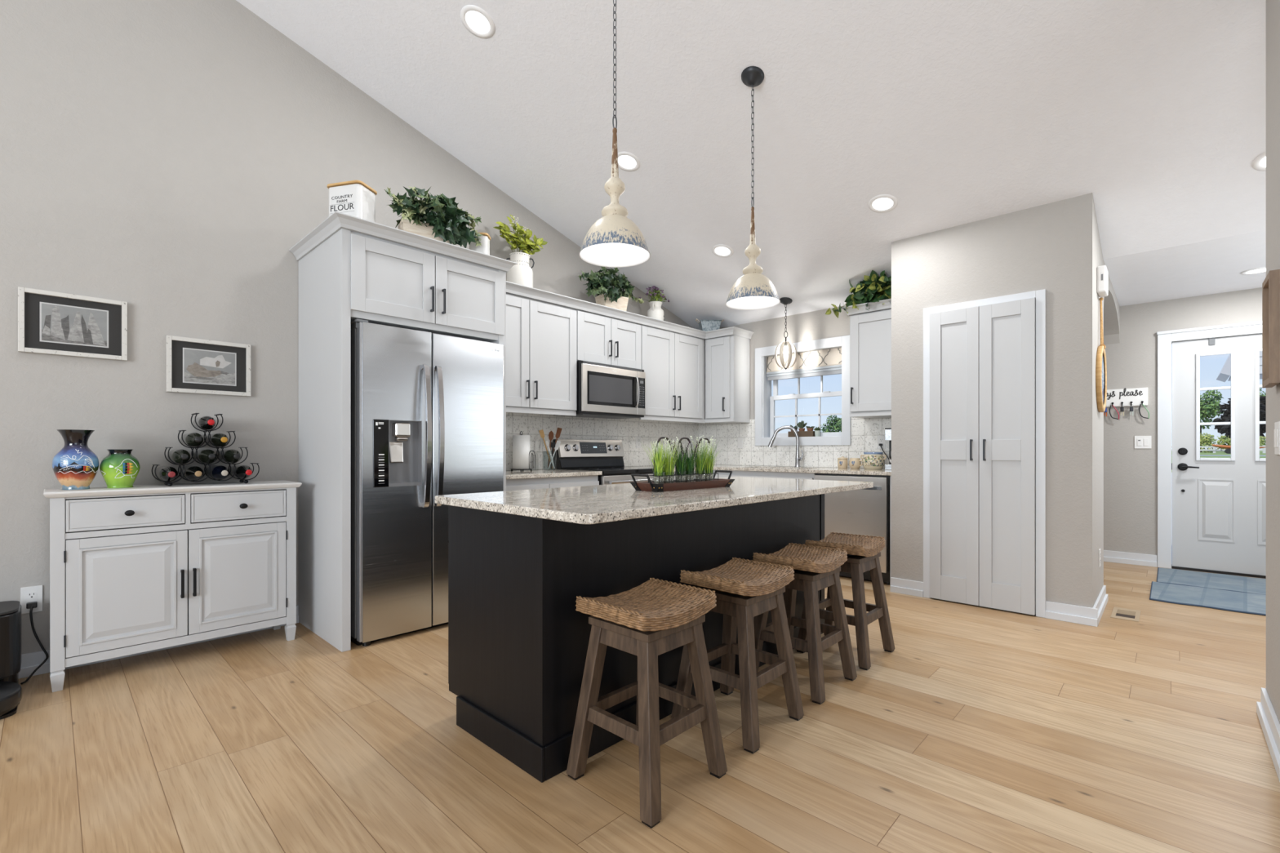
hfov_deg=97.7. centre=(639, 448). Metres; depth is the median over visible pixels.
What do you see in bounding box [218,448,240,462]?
wine bottle
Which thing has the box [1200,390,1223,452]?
tree
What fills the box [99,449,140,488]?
vase
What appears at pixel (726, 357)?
upper cabinet
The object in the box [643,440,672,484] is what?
potted grass
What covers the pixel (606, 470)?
cooktop
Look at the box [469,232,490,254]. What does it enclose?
tin
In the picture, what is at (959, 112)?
ceiling
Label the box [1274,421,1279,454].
switch plate
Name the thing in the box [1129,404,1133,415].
ring
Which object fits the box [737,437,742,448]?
switch plate
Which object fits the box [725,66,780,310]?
pendant light
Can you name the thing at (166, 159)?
wall
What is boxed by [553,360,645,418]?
microwave
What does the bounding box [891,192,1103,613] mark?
wall
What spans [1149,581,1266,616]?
entry rug
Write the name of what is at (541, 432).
wooden spatula
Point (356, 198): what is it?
tin
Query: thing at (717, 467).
countertop
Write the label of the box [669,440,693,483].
potted grass
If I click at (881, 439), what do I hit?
outlet
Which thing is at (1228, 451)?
trailer
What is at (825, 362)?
roman shade
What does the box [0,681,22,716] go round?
robot vacuum
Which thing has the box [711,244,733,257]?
recessed light
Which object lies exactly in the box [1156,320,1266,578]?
door
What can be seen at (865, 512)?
dishwasher
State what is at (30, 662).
baseboard
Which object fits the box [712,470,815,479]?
base cabinet
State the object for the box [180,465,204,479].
wine bottle
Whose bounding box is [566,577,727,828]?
bar stool
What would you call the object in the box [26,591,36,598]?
receptacle
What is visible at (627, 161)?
recessed light
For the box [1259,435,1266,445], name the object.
shrub
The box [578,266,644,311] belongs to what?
ivy
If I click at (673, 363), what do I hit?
upper cabinet
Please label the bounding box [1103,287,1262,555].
wall
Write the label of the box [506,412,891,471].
backsplash
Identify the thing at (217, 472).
wine bottle
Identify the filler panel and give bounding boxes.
[889,475,891,586]
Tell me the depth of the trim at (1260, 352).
6.50 m
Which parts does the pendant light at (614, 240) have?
stem, lamp shade, chain, bulb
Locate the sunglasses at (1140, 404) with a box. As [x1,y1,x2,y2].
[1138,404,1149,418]
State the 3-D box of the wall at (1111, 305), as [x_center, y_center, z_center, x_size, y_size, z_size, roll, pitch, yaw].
[3.724,-1.195,4.874,0.605,0.380,1.800,0,0,43]
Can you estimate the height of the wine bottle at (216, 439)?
0.075 m
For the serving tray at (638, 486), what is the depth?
2.53 m
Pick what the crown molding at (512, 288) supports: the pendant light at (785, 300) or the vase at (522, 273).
the vase at (522, 273)
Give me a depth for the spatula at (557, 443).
4.74 m
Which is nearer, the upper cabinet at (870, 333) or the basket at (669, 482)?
the basket at (669, 482)
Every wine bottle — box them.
[155,466,177,480]
[167,449,190,463]
[180,432,203,446]
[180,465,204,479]
[192,416,216,430]
[193,448,216,463]
[205,433,228,446]
[205,465,229,479]
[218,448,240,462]
[229,464,252,478]
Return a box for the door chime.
[1097,265,1108,297]
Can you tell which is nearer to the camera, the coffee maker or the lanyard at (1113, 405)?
the coffee maker
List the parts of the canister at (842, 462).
lid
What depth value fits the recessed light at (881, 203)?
3.87 m
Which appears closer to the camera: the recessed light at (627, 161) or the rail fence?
the recessed light at (627, 161)
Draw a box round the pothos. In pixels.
[825,270,891,318]
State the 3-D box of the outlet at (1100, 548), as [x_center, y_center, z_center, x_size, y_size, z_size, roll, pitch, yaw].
[3.094,0.735,3.763,0.008,0.118,0.072,0,0,43]
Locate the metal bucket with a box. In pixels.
[695,318,724,331]
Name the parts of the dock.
lid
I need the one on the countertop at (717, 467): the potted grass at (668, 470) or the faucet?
the faucet
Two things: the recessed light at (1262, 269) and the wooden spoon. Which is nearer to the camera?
the recessed light at (1262, 269)
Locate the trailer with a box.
[1208,444,1266,453]
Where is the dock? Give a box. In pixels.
[0,600,21,719]
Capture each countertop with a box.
[435,476,873,524]
[506,469,602,479]
[635,464,891,475]
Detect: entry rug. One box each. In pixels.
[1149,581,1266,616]
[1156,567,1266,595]
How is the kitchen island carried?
on the floor
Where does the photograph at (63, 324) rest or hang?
attached to the framed picture at (50, 322)
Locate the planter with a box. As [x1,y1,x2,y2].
[787,420,814,436]
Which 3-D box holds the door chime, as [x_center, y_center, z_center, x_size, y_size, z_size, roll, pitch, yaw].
[3.043,-1.101,3.680,0.048,0.172,0.172,0,0,43]
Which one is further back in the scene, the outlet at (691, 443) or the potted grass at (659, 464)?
the outlet at (691, 443)
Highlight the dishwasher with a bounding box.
[813,473,889,585]
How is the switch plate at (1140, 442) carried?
attached to the wall at (1130, 473)
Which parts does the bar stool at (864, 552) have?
leg, leg, woven seat, leg, frame, leg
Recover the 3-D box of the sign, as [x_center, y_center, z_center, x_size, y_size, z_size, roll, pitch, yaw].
[4.527,-0.489,5.322,0.454,0.172,0.046,0,0,43]
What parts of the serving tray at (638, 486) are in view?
handle, handle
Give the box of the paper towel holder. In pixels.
[511,431,535,471]
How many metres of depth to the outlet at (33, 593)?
2.68 m
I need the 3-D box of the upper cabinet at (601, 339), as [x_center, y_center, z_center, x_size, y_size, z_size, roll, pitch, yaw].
[-0.368,-0.960,5.101,0.374,0.434,0.790,0,0,43]
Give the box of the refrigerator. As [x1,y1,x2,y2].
[351,319,503,646]
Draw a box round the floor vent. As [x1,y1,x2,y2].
[1110,606,1140,622]
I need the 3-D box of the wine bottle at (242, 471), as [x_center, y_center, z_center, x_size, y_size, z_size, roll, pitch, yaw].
[-2.243,0.130,3.158,0.294,0.075,0.075,0,0,43]
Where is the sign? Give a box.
[1106,387,1147,406]
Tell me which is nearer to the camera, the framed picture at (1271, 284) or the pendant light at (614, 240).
the framed picture at (1271, 284)
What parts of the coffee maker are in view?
handle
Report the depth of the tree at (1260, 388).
100.75 m
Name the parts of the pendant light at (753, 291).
chain, stem, lamp shade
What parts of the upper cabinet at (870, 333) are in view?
handle, light rail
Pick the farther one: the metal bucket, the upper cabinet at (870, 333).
the metal bucket
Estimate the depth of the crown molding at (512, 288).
5.01 m
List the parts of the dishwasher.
toe panel, handle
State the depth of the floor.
1.96 m
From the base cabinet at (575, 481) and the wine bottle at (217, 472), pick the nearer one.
the wine bottle at (217, 472)
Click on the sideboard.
(137, 569)
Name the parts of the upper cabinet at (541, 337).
door, handle, handle, light rail, door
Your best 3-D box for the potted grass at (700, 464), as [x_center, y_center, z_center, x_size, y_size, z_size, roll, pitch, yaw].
[0.292,0.054,2.739,0.175,0.237,0.159,0,0,-44]
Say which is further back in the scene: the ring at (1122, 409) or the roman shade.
the roman shade
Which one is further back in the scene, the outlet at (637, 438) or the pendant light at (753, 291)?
the outlet at (637, 438)
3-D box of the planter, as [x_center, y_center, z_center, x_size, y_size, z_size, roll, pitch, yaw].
[1.634,-0.205,5.642,0.277,0.167,0.087,0,0,43]
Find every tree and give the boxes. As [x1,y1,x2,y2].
[820,414,841,432]
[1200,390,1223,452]
[1213,395,1266,438]
[1259,387,1266,396]
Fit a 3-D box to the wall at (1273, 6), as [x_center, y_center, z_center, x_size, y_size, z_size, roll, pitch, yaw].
[3.882,-0.505,0.583,4.265,3.180,0.645,0,0,43]
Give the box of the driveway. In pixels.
[1171,472,1172,564]
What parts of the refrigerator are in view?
control panel, freezer door, dispenser spout, handle, handle, door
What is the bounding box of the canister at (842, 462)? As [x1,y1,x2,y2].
[837,456,848,468]
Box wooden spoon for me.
[547,430,553,467]
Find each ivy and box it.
[384,186,482,248]
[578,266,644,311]
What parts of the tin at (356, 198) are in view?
lid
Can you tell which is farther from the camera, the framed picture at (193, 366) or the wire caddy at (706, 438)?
the framed picture at (193, 366)
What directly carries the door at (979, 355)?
in the wall at (1055, 247)
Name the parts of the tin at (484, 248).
lid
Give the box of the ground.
[1171,450,1266,472]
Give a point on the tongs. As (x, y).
(546, 442)
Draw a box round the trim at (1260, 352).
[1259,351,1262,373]
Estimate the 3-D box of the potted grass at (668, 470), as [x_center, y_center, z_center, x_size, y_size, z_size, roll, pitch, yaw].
[0.108,0.059,2.584,0.241,0.227,0.158,0,0,4]
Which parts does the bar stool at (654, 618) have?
leg, leg, woven seat, frame, leg, leg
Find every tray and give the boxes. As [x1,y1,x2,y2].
[630,470,734,492]
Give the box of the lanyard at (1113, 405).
[1109,404,1119,419]
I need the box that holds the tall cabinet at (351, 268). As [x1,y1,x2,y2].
[288,211,517,652]
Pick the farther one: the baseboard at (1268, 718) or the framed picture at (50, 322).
the framed picture at (50, 322)
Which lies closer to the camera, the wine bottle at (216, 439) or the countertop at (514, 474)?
the wine bottle at (216, 439)
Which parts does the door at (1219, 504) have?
lever handle, glazing frame, raised panel, glazing frame, raised panel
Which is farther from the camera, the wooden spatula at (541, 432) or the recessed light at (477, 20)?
the wooden spatula at (541, 432)
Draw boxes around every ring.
[1120,404,1124,416]
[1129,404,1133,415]
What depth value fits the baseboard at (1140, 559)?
5.25 m
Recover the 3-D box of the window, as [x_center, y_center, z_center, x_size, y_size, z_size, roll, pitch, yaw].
[1.653,-0.550,5.654,1.030,1.033,0.170,0,0,43]
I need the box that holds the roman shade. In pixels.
[765,347,841,380]
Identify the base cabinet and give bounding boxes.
[506,475,599,491]
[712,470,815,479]
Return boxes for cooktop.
[554,466,664,475]
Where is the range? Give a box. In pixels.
[553,439,664,484]
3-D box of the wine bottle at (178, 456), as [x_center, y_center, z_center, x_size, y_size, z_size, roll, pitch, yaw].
[-2.432,0.041,2.958,0.294,0.075,0.075,0,0,43]
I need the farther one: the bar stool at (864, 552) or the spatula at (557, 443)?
the spatula at (557, 443)
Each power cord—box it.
[20,601,48,684]
[879,443,888,459]
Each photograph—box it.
[41,302,106,346]
[184,348,235,385]
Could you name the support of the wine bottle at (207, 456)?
in the wine rack
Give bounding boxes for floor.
[0,561,1279,852]
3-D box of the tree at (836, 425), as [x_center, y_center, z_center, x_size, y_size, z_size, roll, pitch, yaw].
[32.403,-2.597,92.415,5.165,6.586,4.303,0,0,43]
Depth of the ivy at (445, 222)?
3.46 m
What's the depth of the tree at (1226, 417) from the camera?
10.92 m
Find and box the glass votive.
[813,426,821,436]
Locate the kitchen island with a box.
[448,493,825,782]
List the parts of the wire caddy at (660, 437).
handle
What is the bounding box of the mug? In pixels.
[848,457,862,468]
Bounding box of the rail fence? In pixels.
[1171,444,1266,453]
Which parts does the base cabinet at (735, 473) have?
drawer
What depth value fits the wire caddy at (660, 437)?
2.54 m
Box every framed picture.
[17,286,127,360]
[165,335,250,396]
[1262,269,1279,387]
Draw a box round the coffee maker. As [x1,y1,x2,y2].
[884,427,891,470]
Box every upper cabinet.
[506,293,577,416]
[575,309,641,368]
[639,324,705,422]
[705,334,749,423]
[849,308,891,417]
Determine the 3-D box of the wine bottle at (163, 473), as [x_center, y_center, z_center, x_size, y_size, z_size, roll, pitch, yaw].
[-2.467,0.130,2.921,0.294,0.075,0.075,0,0,43]
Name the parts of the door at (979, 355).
handle, handle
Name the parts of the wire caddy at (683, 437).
handle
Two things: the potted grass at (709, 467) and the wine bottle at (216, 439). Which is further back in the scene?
the wine bottle at (216, 439)
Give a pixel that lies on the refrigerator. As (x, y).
(427, 408)
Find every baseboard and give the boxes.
[18,604,298,679]
[889,577,1108,626]
[1103,550,1157,567]
[1256,687,1279,782]
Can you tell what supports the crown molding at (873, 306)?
on the upper cabinet at (870, 333)
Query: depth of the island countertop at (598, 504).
2.14 m
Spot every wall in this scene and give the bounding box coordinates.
[0,0,693,654]
[704,305,849,419]
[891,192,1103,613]
[1103,262,1119,344]
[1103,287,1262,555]
[1266,0,1279,723]
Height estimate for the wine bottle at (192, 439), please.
0.075 m
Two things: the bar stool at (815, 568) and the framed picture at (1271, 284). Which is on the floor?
the bar stool at (815, 568)
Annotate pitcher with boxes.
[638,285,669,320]
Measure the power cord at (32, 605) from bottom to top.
0.350 m
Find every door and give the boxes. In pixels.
[923,288,1045,617]
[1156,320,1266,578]
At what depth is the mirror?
3.69 m
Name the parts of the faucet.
lever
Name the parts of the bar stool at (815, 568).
leg, leg, woven seat, leg, frame, leg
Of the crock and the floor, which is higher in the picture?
the crock
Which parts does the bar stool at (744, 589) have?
leg, leg, woven seat, frame, leg, leg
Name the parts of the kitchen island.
door, corner post, corner post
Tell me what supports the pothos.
on the upper cabinet at (870, 333)
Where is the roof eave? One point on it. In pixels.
(1225, 372)
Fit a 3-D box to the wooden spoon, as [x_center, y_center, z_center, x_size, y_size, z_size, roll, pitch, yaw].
[-0.758,0.006,4.737,0.052,0.322,0.022,0,0,-24]
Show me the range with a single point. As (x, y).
(606, 456)
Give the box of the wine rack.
[151,413,259,486]
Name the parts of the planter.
pot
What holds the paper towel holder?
on the countertop at (514, 474)
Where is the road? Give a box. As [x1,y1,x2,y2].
[1171,454,1266,456]
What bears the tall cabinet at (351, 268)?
on the floor
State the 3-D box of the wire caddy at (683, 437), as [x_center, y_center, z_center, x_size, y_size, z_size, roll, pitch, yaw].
[0.213,0.060,2.656,0.131,0.232,0.075,0,0,-43]
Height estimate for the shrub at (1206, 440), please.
3.715 m
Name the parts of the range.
knob, knob, control panel, knob, knob, handle, oven door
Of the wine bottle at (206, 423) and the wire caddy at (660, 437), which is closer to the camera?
the wire caddy at (660, 437)
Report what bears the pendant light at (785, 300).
hanging from the ceiling
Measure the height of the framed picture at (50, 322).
0.305 m
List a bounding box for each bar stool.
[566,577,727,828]
[671,557,804,754]
[752,542,857,704]
[796,532,894,670]
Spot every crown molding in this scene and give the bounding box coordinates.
[506,280,754,346]
[840,298,891,315]
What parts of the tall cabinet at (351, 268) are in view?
panel, door, crown, handle, handle, door, panel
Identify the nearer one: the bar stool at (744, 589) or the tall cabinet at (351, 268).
the bar stool at (744, 589)
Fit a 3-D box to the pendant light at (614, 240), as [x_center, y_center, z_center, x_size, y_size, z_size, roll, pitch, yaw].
[-0.105,-1.599,2.342,0.299,1.581,0.299,0,0,43]
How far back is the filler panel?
4.41 m
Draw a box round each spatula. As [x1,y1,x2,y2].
[538,429,552,468]
[547,440,560,468]
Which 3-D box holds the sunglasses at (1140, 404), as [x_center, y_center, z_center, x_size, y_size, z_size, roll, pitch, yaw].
[4.663,-0.346,5.173,0.075,0.141,0.024,0,0,43]
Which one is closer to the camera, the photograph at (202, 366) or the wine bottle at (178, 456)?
the wine bottle at (178, 456)
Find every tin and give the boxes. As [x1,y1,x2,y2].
[327,180,377,222]
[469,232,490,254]
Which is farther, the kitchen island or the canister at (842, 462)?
the canister at (842, 462)
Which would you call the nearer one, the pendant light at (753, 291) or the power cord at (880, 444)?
the pendant light at (753, 291)
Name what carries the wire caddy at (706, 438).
on the serving tray at (638, 486)
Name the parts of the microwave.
door, handle, control panel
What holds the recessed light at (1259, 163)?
in the ceiling
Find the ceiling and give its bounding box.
[235,0,1266,329]
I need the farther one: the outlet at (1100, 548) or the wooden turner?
the wooden turner
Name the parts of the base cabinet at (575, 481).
drawer, drawer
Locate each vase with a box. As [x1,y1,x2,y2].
[52,429,98,489]
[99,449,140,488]
[493,214,547,287]
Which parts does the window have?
sash, sash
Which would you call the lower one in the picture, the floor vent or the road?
the floor vent
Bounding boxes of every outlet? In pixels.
[20,585,42,613]
[635,436,640,448]
[689,437,693,448]
[877,435,885,448]
[1098,548,1100,567]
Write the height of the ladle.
0.223 m
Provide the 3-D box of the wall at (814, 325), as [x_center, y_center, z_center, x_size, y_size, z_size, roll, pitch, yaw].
[1.631,-0.215,5.696,2.665,2.600,0.160,0,0,43]
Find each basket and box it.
[648,474,679,483]
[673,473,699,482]
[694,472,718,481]
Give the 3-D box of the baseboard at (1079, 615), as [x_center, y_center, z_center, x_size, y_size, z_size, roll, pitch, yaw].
[2.620,1.032,4.119,1.221,0.107,0.816,0,0,43]
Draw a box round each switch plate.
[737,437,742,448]
[1134,435,1151,448]
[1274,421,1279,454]
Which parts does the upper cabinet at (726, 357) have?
door, handle, light rail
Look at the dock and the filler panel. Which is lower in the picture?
the dock
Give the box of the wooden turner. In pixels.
[549,427,561,463]
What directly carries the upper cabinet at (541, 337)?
attached to the wall at (166, 159)
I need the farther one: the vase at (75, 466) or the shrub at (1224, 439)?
the shrub at (1224, 439)
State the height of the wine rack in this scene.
0.380 m
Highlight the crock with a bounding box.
[860,452,886,469]
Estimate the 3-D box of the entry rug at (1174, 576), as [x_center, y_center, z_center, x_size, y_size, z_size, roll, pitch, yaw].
[4.875,1.079,4.367,1.228,0.013,0.772,0,0,43]
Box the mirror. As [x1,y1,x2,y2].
[1095,297,1106,412]
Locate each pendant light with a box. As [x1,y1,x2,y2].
[578,0,650,267]
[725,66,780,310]
[774,297,796,369]
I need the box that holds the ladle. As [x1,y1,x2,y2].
[551,442,555,468]
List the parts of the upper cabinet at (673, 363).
door, light rail, handle, door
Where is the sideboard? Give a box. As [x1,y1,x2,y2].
[43,480,302,692]
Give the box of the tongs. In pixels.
[545,440,555,468]
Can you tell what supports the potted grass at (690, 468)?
in the wire caddy at (683, 437)
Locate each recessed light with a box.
[460,4,494,38]
[617,151,639,171]
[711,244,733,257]
[867,194,897,213]
[1240,266,1266,275]
[1252,151,1266,171]
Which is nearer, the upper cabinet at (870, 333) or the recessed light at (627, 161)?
the recessed light at (627, 161)
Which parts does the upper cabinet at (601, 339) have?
door, handle, handle, door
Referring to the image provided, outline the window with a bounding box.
[755,334,850,445]
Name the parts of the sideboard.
leg, drawer, door, knob, handle, handle, door, drawer, knob, leg, leg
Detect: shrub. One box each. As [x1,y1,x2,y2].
[1200,432,1219,453]
[1214,434,1231,453]
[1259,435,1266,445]
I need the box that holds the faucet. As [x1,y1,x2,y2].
[768,425,803,466]
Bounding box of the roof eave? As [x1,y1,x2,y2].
[1216,353,1262,382]
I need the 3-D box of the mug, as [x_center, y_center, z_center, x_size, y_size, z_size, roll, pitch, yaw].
[1.935,0.132,5.021,0.100,0.096,0.124,0,0,-3]
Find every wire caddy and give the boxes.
[648,436,679,483]
[673,436,699,482]
[694,437,718,481]
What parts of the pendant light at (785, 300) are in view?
strip globe, chain, bulb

